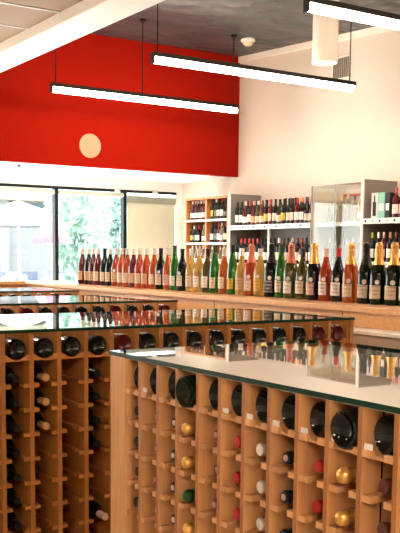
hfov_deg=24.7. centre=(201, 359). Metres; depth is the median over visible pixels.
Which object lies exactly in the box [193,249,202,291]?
wine bottle
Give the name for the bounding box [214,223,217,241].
wine bottle
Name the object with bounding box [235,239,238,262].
wine bottle
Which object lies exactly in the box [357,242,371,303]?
champagne bottle
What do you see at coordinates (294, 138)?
wall
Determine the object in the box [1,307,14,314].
wine bottle
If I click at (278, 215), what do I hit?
wine bottle
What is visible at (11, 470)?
wine bottle
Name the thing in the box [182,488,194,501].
champagne bottle
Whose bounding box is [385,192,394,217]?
gift box
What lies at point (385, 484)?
wine bottle
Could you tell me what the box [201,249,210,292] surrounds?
wine bottle
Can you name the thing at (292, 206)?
wine bottle
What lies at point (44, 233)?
parasol
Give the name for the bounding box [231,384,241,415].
wine bottle
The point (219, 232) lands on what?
wine bottle
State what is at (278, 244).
wine bottle
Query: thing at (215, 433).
wine bottle
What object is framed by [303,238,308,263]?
wine bottle
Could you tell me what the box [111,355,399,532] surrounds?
wine rack
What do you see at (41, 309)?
wine bottle
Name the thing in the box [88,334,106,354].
wine bottle
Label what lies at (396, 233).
wine bottle
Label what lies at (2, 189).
roller blind
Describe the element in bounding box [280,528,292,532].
wine bottle
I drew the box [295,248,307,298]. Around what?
wine bottle
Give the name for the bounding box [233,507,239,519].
wine bottle
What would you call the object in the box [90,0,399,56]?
ceiling
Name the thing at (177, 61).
diffuser
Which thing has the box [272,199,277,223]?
wine bottle
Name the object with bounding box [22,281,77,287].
countertop
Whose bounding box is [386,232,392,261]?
wine bottle
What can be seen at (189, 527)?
champagne bottle
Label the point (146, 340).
wine bottle
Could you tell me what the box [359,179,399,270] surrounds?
steel shelf
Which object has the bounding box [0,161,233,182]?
trim
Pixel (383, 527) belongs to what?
wine bottle
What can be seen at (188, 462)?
champagne bottle
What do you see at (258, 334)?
wine bottle
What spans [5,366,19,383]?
wine bottle
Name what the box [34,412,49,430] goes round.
wine bottle
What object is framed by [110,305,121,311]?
wine bottle
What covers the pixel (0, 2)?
trim
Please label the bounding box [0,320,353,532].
wine rack
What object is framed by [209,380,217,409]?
wine bottle
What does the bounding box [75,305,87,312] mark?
wine bottle
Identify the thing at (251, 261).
champagne bottle
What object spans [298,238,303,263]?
wine bottle
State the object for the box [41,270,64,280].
shrub
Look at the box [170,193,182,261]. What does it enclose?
pier
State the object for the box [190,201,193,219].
wine bottle
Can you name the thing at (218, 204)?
wine bottle
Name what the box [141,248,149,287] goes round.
wine bottle
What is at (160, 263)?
wine bottle
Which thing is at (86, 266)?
wine bottle
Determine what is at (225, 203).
wine bottle
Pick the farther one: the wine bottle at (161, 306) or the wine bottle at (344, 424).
the wine bottle at (161, 306)
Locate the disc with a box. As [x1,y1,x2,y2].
[79,134,100,157]
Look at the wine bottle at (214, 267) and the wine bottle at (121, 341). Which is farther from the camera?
the wine bottle at (214, 267)
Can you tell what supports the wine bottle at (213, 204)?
on the wooden shelf unit at (207, 221)
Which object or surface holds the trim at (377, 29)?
attached to the wall at (294, 138)
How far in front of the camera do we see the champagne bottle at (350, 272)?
5.06 m
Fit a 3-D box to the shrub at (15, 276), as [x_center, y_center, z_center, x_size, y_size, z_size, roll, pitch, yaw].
[-4.179,-1.417,20.567,0.858,1.222,0.821,6,8,40]
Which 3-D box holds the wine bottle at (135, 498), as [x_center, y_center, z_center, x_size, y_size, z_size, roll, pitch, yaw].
[-0.066,0.405,2.727,0.301,0.075,0.075,-4,8,-33]
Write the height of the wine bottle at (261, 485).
0.075 m
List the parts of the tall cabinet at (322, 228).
panel, panel, red rail, panel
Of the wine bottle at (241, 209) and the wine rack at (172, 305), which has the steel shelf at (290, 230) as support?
the wine bottle at (241, 209)
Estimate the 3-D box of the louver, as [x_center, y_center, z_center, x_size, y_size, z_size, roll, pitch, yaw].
[1.563,-3.268,10.264,0.031,0.260,0.300,-4,8,-33]
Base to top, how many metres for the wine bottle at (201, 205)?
0.253 m
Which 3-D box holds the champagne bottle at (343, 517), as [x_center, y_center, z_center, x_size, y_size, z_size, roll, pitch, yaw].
[0.396,0.320,1.953,0.282,0.077,0.077,-4,8,-33]
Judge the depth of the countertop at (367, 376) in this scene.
2.37 m
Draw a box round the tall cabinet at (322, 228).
[310,182,360,270]
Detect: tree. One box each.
[43,189,113,280]
[85,191,146,259]
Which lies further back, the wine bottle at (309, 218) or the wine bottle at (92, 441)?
the wine bottle at (309, 218)
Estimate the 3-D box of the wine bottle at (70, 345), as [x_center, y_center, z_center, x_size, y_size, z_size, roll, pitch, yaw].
[-0.581,-0.064,3.660,0.078,0.078,0.285,-4,8,-33]
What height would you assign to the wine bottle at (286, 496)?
0.075 m
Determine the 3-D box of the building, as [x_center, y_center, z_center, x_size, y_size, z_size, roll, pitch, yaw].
[-9.256,-4.006,29.177,9.600,3.980,6.600,-4,8,-33]
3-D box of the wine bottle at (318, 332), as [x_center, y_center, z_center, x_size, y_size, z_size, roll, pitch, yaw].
[0.463,-0.131,4.342,0.078,0.078,0.285,-4,8,-33]
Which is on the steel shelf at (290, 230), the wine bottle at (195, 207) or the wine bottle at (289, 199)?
the wine bottle at (289, 199)
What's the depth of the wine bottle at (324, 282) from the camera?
5.23 m
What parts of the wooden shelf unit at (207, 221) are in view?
panel, panel, panel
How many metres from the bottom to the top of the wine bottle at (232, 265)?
0.325 m
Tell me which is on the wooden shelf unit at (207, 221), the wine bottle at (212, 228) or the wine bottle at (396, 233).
the wine bottle at (212, 228)
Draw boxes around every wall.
[0,34,239,176]
[0,172,182,192]
[182,30,399,255]
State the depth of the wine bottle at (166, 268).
6.70 m
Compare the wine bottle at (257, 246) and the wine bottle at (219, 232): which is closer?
the wine bottle at (257, 246)
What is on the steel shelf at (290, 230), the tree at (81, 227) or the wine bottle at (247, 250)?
the wine bottle at (247, 250)
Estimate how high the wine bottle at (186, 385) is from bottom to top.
0.083 m
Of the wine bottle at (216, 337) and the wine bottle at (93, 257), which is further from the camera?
the wine bottle at (93, 257)
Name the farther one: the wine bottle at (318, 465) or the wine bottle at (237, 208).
the wine bottle at (237, 208)
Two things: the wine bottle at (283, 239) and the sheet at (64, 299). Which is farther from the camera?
the wine bottle at (283, 239)
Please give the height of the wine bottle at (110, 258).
0.305 m
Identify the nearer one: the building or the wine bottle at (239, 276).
the wine bottle at (239, 276)
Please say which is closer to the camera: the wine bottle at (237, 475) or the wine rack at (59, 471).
the wine bottle at (237, 475)
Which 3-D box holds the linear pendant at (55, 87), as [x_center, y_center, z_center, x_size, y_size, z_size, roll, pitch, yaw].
[-0.561,-3.225,9.938,2.330,0.875,0.070,-4,8,-33]
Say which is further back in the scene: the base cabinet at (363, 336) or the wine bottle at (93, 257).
the wine bottle at (93, 257)
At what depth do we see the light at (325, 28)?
8.50 m
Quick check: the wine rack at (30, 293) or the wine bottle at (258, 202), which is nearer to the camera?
the wine rack at (30, 293)
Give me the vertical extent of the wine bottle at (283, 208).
0.292 m
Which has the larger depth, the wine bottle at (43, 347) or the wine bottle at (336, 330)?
the wine bottle at (336, 330)
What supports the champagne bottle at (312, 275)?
on the countertop at (382, 317)
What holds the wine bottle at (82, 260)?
on the countertop at (382, 317)
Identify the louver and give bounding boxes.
[332,54,351,79]
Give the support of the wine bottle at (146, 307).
in the wine rack at (172, 305)
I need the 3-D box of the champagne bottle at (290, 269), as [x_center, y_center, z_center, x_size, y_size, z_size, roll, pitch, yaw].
[0.539,-0.534,5.519,0.092,0.332,0.091,-3,7,-29]
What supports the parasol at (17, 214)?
on the ground
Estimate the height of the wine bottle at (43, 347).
0.078 m
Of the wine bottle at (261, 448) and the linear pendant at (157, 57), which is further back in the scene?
the linear pendant at (157, 57)
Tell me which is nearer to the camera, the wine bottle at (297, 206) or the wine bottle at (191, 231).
the wine bottle at (297, 206)
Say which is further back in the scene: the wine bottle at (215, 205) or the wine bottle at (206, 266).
the wine bottle at (215, 205)
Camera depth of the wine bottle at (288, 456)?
2.04 m
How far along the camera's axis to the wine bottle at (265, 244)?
10.89 m
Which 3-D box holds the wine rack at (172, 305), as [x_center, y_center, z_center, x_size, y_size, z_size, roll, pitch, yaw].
[-1.033,0.100,5.800,1.537,0.938,0.844,-4,8,-33]
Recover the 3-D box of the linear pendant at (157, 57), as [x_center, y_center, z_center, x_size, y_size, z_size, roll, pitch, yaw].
[0.552,-3.008,8.483,2.330,0.794,0.070,-4,8,-33]
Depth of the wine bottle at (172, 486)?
2.48 m
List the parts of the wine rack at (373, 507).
rail, rail, rail, rail, rail, rail, rail, rail, rail, rail, rail, rail, rail, rail, rail, rail, rail, rail, rail, rail, rail, rail, rail, rail, rail, rail, rail, rail, rail, rail, rail, rail, rail, rail, rail, rail, rail, rail, rail, rail, rail, rail, rail, rail, rail, rail, rail, rail, rail, rail, rail, rail, rail, rail, rail, rail, rail, rail, rail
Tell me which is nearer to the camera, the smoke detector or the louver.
the louver
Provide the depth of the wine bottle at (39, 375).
3.53 m
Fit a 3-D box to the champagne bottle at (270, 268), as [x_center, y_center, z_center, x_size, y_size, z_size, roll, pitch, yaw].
[0.433,-0.555,5.693,0.092,0.332,0.091,-5,8,-39]
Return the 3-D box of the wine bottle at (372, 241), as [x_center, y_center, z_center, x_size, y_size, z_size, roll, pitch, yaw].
[1.753,-1.154,9.412,0.076,0.301,0.075,-3,7,-30]
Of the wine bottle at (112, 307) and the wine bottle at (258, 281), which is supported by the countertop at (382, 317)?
the wine bottle at (258, 281)
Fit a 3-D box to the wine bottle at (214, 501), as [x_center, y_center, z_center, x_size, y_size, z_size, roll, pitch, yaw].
[0.156,0.359,2.395,0.303,0.075,0.075,-4,8,-33]
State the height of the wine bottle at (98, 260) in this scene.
0.305 m
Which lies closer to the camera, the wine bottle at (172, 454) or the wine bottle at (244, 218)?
the wine bottle at (172, 454)
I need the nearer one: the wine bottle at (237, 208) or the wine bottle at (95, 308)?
the wine bottle at (95, 308)
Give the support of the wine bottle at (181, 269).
on the countertop at (382, 317)
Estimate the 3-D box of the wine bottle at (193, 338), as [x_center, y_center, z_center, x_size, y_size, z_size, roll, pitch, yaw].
[-0.106,-0.094,3.970,0.078,0.078,0.285,-4,8,-33]
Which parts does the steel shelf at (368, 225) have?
price rail, panel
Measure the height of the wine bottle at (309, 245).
0.301 m
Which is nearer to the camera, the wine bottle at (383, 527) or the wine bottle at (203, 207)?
the wine bottle at (383, 527)
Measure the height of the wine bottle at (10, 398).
0.075 m
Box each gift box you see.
[371,193,377,217]
[378,192,388,217]
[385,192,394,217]
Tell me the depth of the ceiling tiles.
6.80 m
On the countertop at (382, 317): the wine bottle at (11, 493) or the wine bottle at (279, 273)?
the wine bottle at (279, 273)
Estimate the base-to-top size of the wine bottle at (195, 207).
0.253 m
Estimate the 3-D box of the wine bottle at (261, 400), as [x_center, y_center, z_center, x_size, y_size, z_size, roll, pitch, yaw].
[0.286,0.102,2.212,0.336,0.083,0.083,-4,8,-33]
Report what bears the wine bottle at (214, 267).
on the countertop at (382, 317)
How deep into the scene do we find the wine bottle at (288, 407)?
2.06 m
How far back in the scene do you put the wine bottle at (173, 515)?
2.49 m
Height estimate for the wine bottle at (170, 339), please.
0.078 m
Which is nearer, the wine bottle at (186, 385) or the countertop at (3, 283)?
the wine bottle at (186, 385)
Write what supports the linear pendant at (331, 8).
hanging from the ceiling
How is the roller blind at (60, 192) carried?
attached to the wall at (12, 178)
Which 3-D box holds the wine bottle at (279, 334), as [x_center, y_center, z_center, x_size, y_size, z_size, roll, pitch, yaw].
[0.273,-0.118,4.218,0.078,0.078,0.285,-4,8,-33]
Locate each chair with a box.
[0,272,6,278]
[22,271,37,280]
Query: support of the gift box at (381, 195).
on the steel shelf at (368, 225)
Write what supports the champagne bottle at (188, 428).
in the wine rack at (373, 507)
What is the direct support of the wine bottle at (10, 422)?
in the wine rack at (59, 471)
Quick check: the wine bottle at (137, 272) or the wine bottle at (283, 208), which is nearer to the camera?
the wine bottle at (137, 272)
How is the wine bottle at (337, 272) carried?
on the countertop at (382, 317)
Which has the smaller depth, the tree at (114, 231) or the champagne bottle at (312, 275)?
the champagne bottle at (312, 275)
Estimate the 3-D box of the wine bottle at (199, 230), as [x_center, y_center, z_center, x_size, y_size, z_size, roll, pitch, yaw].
[-0.033,-1.655,12.101,0.056,0.223,0.056,-1,7,-17]
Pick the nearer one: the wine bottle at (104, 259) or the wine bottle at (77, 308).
the wine bottle at (77, 308)
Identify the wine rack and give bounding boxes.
[0,292,78,295]
[0,302,176,314]
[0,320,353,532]
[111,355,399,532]
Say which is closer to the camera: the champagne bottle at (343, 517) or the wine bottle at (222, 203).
the champagne bottle at (343, 517)
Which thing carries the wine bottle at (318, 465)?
in the wine rack at (373, 507)
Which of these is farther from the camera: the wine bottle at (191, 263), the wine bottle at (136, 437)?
the wine bottle at (191, 263)
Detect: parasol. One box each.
[0,201,64,271]
[32,216,70,276]
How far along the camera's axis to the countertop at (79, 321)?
4.07 m
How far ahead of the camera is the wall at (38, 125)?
10.99 m
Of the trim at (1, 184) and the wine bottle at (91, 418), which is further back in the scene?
the trim at (1, 184)
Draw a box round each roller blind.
[0,187,54,193]
[58,190,123,197]
[127,196,175,262]
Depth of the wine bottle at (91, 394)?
3.66 m
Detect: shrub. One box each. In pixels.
[0,270,29,280]
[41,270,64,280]
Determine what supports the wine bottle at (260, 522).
in the wine rack at (373, 507)
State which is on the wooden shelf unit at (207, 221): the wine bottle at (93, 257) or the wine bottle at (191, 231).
the wine bottle at (191, 231)
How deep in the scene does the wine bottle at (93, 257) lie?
7.69 m
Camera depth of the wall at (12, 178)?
12.37 m
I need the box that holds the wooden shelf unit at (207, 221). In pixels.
[185,195,227,266]
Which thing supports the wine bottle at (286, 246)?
on the steel shelf at (290, 230)
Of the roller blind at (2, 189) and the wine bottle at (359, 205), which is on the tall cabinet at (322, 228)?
the wine bottle at (359, 205)
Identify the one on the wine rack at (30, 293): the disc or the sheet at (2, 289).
the sheet at (2, 289)
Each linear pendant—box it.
[50,19,238,113]
[151,4,355,92]
[303,0,399,29]
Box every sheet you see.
[0,287,78,292]
[0,295,177,305]
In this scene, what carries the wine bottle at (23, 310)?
in the wine rack at (172, 305)
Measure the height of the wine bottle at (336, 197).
0.277 m
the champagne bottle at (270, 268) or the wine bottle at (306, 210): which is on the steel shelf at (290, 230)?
the wine bottle at (306, 210)
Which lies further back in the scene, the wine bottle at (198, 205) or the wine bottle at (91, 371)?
the wine bottle at (198, 205)
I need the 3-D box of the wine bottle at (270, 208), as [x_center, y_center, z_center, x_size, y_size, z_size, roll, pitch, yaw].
[0.816,-1.736,10.799,0.073,0.292,0.073,-2,7,-22]
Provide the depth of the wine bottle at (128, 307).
5.66 m
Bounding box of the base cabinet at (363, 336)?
[353,327,399,348]
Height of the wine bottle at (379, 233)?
0.301 m
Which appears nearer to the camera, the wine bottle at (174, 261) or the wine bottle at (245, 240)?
the wine bottle at (174, 261)
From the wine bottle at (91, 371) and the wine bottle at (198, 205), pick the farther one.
the wine bottle at (198, 205)
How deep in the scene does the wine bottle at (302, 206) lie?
10.29 m
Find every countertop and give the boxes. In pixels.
[0,280,24,286]
[0,308,354,333]
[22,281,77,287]
[54,284,399,330]
[109,339,399,413]
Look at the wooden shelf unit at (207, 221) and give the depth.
11.98 m
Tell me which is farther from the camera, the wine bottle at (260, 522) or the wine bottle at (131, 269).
the wine bottle at (131, 269)
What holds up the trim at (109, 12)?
attached to the wall at (38, 125)
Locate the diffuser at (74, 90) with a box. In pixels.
[53,86,236,112]
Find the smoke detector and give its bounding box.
[241,37,254,46]
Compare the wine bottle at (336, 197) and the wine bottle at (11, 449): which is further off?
the wine bottle at (336, 197)
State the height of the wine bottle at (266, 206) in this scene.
0.292 m
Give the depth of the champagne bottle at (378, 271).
4.87 m
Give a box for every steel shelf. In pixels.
[228,194,310,266]
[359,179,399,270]
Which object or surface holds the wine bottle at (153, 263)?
on the countertop at (382, 317)
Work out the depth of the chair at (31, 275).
22.93 m
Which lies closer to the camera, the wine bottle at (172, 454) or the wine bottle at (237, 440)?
the wine bottle at (237, 440)
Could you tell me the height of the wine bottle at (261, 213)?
0.292 m
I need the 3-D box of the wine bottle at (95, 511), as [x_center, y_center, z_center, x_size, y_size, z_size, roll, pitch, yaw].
[-0.465,0.610,3.756,0.075,0.075,0.301,-4,8,-33]
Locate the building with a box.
[0,186,80,280]
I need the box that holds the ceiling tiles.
[0,0,82,42]
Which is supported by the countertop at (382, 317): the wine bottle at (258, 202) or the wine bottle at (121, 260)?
the wine bottle at (121, 260)
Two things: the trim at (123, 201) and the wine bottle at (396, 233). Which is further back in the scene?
the trim at (123, 201)
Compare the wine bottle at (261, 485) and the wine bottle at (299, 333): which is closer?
the wine bottle at (261, 485)
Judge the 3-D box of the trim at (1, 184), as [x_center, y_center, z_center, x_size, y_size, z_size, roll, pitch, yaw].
[-4.557,-2.113,10.425,9.985,0.035,0.070,-4,8,-33]
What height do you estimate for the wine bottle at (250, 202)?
0.292 m
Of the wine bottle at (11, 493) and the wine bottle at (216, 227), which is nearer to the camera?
the wine bottle at (11, 493)
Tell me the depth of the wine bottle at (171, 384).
2.47 m
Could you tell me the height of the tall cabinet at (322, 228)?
2.002 m
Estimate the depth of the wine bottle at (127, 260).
7.20 m
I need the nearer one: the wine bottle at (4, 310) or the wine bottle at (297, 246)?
the wine bottle at (4, 310)
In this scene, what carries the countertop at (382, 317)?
on the floor
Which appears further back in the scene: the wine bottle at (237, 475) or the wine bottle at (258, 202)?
the wine bottle at (258, 202)
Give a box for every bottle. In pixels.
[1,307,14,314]
[5,337,25,358]
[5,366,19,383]
[5,390,19,408]
[6,414,19,432]
[6,439,20,456]
[7,463,20,480]
[7,487,20,504]
[7,511,20,529]
[20,307,33,313]
[34,336,53,357]
[34,364,48,382]
[34,388,49,406]
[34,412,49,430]
[39,306,51,313]
[57,306,69,312]
[61,334,79,355]
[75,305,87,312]
[78,248,85,283]
[84,248,90,283]
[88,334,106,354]
[88,362,100,377]
[88,385,100,401]
[88,408,100,424]
[88,431,100,446]
[89,248,95,284]
[89,500,107,519]
[93,248,101,284]
[93,305,104,311]
[100,248,107,285]
[105,248,112,285]
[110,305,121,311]
[111,248,118,285]
[114,333,131,349]
[117,248,124,286]
[122,248,130,286]
[126,304,137,310]
[128,248,136,287]
[134,248,142,287]
[134,366,137,388]
[134,406,137,415]
[134,436,137,446]
[134,497,137,506]
[139,332,155,348]
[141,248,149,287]
[143,304,153,310]
[149,248,156,288]
[150,367,155,393]
[155,248,164,288]
[159,304,169,309]
[162,248,170,289]
[163,331,178,347]
[168,371,175,398]
[169,245,178,289]
[170,450,174,460]
[170,482,174,492]
[171,514,174,524]
[176,249,186,290]
[176,375,195,407]
[181,422,195,434]
[181,455,194,468]
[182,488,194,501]
[183,521,194,532]
[185,249,194,291]
[186,330,201,345]
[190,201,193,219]
[190,226,192,242]
[192,226,195,242]
[193,201,196,219]
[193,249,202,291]
[195,226,197,242]
[196,201,199,219]
[197,226,200,242]
[199,200,202,219]
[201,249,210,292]
[202,200,204,218]
[209,245,218,292]
[209,329,223,344]
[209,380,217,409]
[210,199,214,218]
[210,223,213,242]
[211,498,216,509]
[213,429,217,440]
[214,199,217,218]
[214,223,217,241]
[217,199,220,218]
[217,223,221,241]
[218,249,227,293]
[220,198,223,218]
[223,198,226,217]
[223,222,226,241]
[227,245,236,294]
[231,328,245,343]
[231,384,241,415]
[233,436,240,447]
[233,472,240,483]
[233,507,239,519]
[235,202,239,224]
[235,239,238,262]
[235,248,245,294]
[239,202,243,224]
[239,239,243,258]
[242,202,247,224]
[243,239,247,262]
[244,244,255,295]
[246,239,250,262]
[247,201,251,224]
[251,201,255,224]
[252,327,265,342]
[253,248,264,295]
[255,201,260,224]
[255,238,259,262]
[255,389,267,422]
[256,443,266,455]
[256,480,265,493]
[256,517,264,530]
[259,200,263,224]
[263,238,266,262]
[264,200,268,223]
[264,243,276,296]
[268,200,272,223]
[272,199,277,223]
[273,327,285,341]
[275,244,285,297]
[276,199,281,223]
[276,238,279,261]
[280,489,292,503]
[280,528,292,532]
[281,199,286,223]
[282,238,285,257]
[282,395,294,429]
[282,451,293,464]
[283,243,297,298]
[285,238,289,263]
[286,198,290,223]
[290,198,294,222]
[293,326,305,340]
[294,198,299,222]
[295,238,299,263]
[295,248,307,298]
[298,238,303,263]
[299,197,305,222]
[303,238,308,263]
[304,197,309,222]
[306,243,320,299]
[308,205,310,222]
[308,245,309,263]
[310,401,325,437]
[312,325,324,339]
[312,499,322,513]
[313,459,323,472]
[318,248,331,300]
[330,248,343,301]
[330,408,357,448]
[331,324,342,340]
[332,197,338,221]
[335,508,355,526]
[336,466,356,483]
[342,243,357,302]
[357,195,360,220]
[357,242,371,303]
[369,233,374,261]
[369,242,385,304]
[374,232,380,259]
[374,414,394,455]
[377,521,390,532]
[379,478,391,493]
[381,232,386,261]
[384,242,399,305]
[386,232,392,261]
[392,188,398,217]
[392,232,398,242]
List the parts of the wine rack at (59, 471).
rail, rail, rail, rail, rail, rail, rail, rail, rail, rail, rail, rail, rail, rail, rail, rail, rail, rail, rail, rail, rail, rail, rail, rail, rail, rail, rail, rail, rail, panel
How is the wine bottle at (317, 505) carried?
in the wine rack at (373, 507)
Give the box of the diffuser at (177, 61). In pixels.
[154,56,354,91]
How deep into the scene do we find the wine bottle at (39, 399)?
3.54 m
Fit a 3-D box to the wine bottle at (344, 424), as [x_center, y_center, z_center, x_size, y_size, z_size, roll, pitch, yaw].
[0.423,0.135,1.948,0.329,0.081,0.081,-4,8,-33]
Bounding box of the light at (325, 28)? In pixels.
[312,0,338,65]
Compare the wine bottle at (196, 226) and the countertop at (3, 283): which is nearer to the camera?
the countertop at (3, 283)
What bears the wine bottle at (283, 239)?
on the steel shelf at (290, 230)
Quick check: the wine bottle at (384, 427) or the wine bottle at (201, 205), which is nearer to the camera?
the wine bottle at (384, 427)
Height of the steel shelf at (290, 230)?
1.998 m
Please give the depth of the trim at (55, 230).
12.19 m
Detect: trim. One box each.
[0,0,164,72]
[0,2,60,43]
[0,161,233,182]
[0,183,175,194]
[52,189,58,280]
[120,192,126,257]
[238,26,395,62]
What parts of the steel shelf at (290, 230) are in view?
panel, upright post, price rail, panel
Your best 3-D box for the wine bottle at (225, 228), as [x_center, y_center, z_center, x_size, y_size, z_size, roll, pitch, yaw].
[0.304,-1.610,11.603,0.064,0.253,0.063,-4,8,-34]
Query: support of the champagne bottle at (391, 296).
on the countertop at (382, 317)
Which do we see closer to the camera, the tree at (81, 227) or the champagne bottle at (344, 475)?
the champagne bottle at (344, 475)
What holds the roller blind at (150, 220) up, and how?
attached to the wall at (12, 178)
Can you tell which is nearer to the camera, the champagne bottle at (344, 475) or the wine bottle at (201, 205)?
the champagne bottle at (344, 475)
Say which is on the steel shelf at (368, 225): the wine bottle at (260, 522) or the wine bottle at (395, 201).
the wine bottle at (395, 201)
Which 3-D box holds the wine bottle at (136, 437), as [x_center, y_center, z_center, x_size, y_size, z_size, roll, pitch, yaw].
[-0.063,0.228,2.707,0.301,0.075,0.075,-4,8,-33]
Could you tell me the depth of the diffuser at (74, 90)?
9.92 m
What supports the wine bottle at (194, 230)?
on the wooden shelf unit at (207, 221)
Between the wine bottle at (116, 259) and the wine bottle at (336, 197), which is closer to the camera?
the wine bottle at (116, 259)
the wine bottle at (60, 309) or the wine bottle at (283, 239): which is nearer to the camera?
the wine bottle at (60, 309)
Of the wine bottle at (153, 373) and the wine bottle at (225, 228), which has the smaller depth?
the wine bottle at (153, 373)
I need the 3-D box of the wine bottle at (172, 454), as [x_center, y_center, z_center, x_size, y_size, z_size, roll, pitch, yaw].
[0.047,0.251,2.549,0.303,0.075,0.075,-4,8,-33]
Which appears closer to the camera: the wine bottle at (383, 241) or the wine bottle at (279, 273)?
the wine bottle at (279, 273)
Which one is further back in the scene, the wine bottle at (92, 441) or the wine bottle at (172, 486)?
the wine bottle at (92, 441)
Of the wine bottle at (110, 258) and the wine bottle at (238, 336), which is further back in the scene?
the wine bottle at (110, 258)
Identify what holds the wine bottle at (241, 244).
on the steel shelf at (290, 230)
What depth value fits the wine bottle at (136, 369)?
2.63 m
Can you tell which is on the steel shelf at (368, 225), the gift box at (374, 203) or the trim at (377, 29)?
the gift box at (374, 203)
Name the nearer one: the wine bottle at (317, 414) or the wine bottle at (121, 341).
the wine bottle at (317, 414)
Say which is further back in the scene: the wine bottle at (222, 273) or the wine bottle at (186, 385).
the wine bottle at (222, 273)
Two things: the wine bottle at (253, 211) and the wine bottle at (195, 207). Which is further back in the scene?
the wine bottle at (195, 207)
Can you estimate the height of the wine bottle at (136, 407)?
0.075 m
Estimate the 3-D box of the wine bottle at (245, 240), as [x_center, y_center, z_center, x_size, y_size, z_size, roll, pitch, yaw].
[0.537,-1.335,11.265,0.076,0.301,0.075,-5,9,-41]

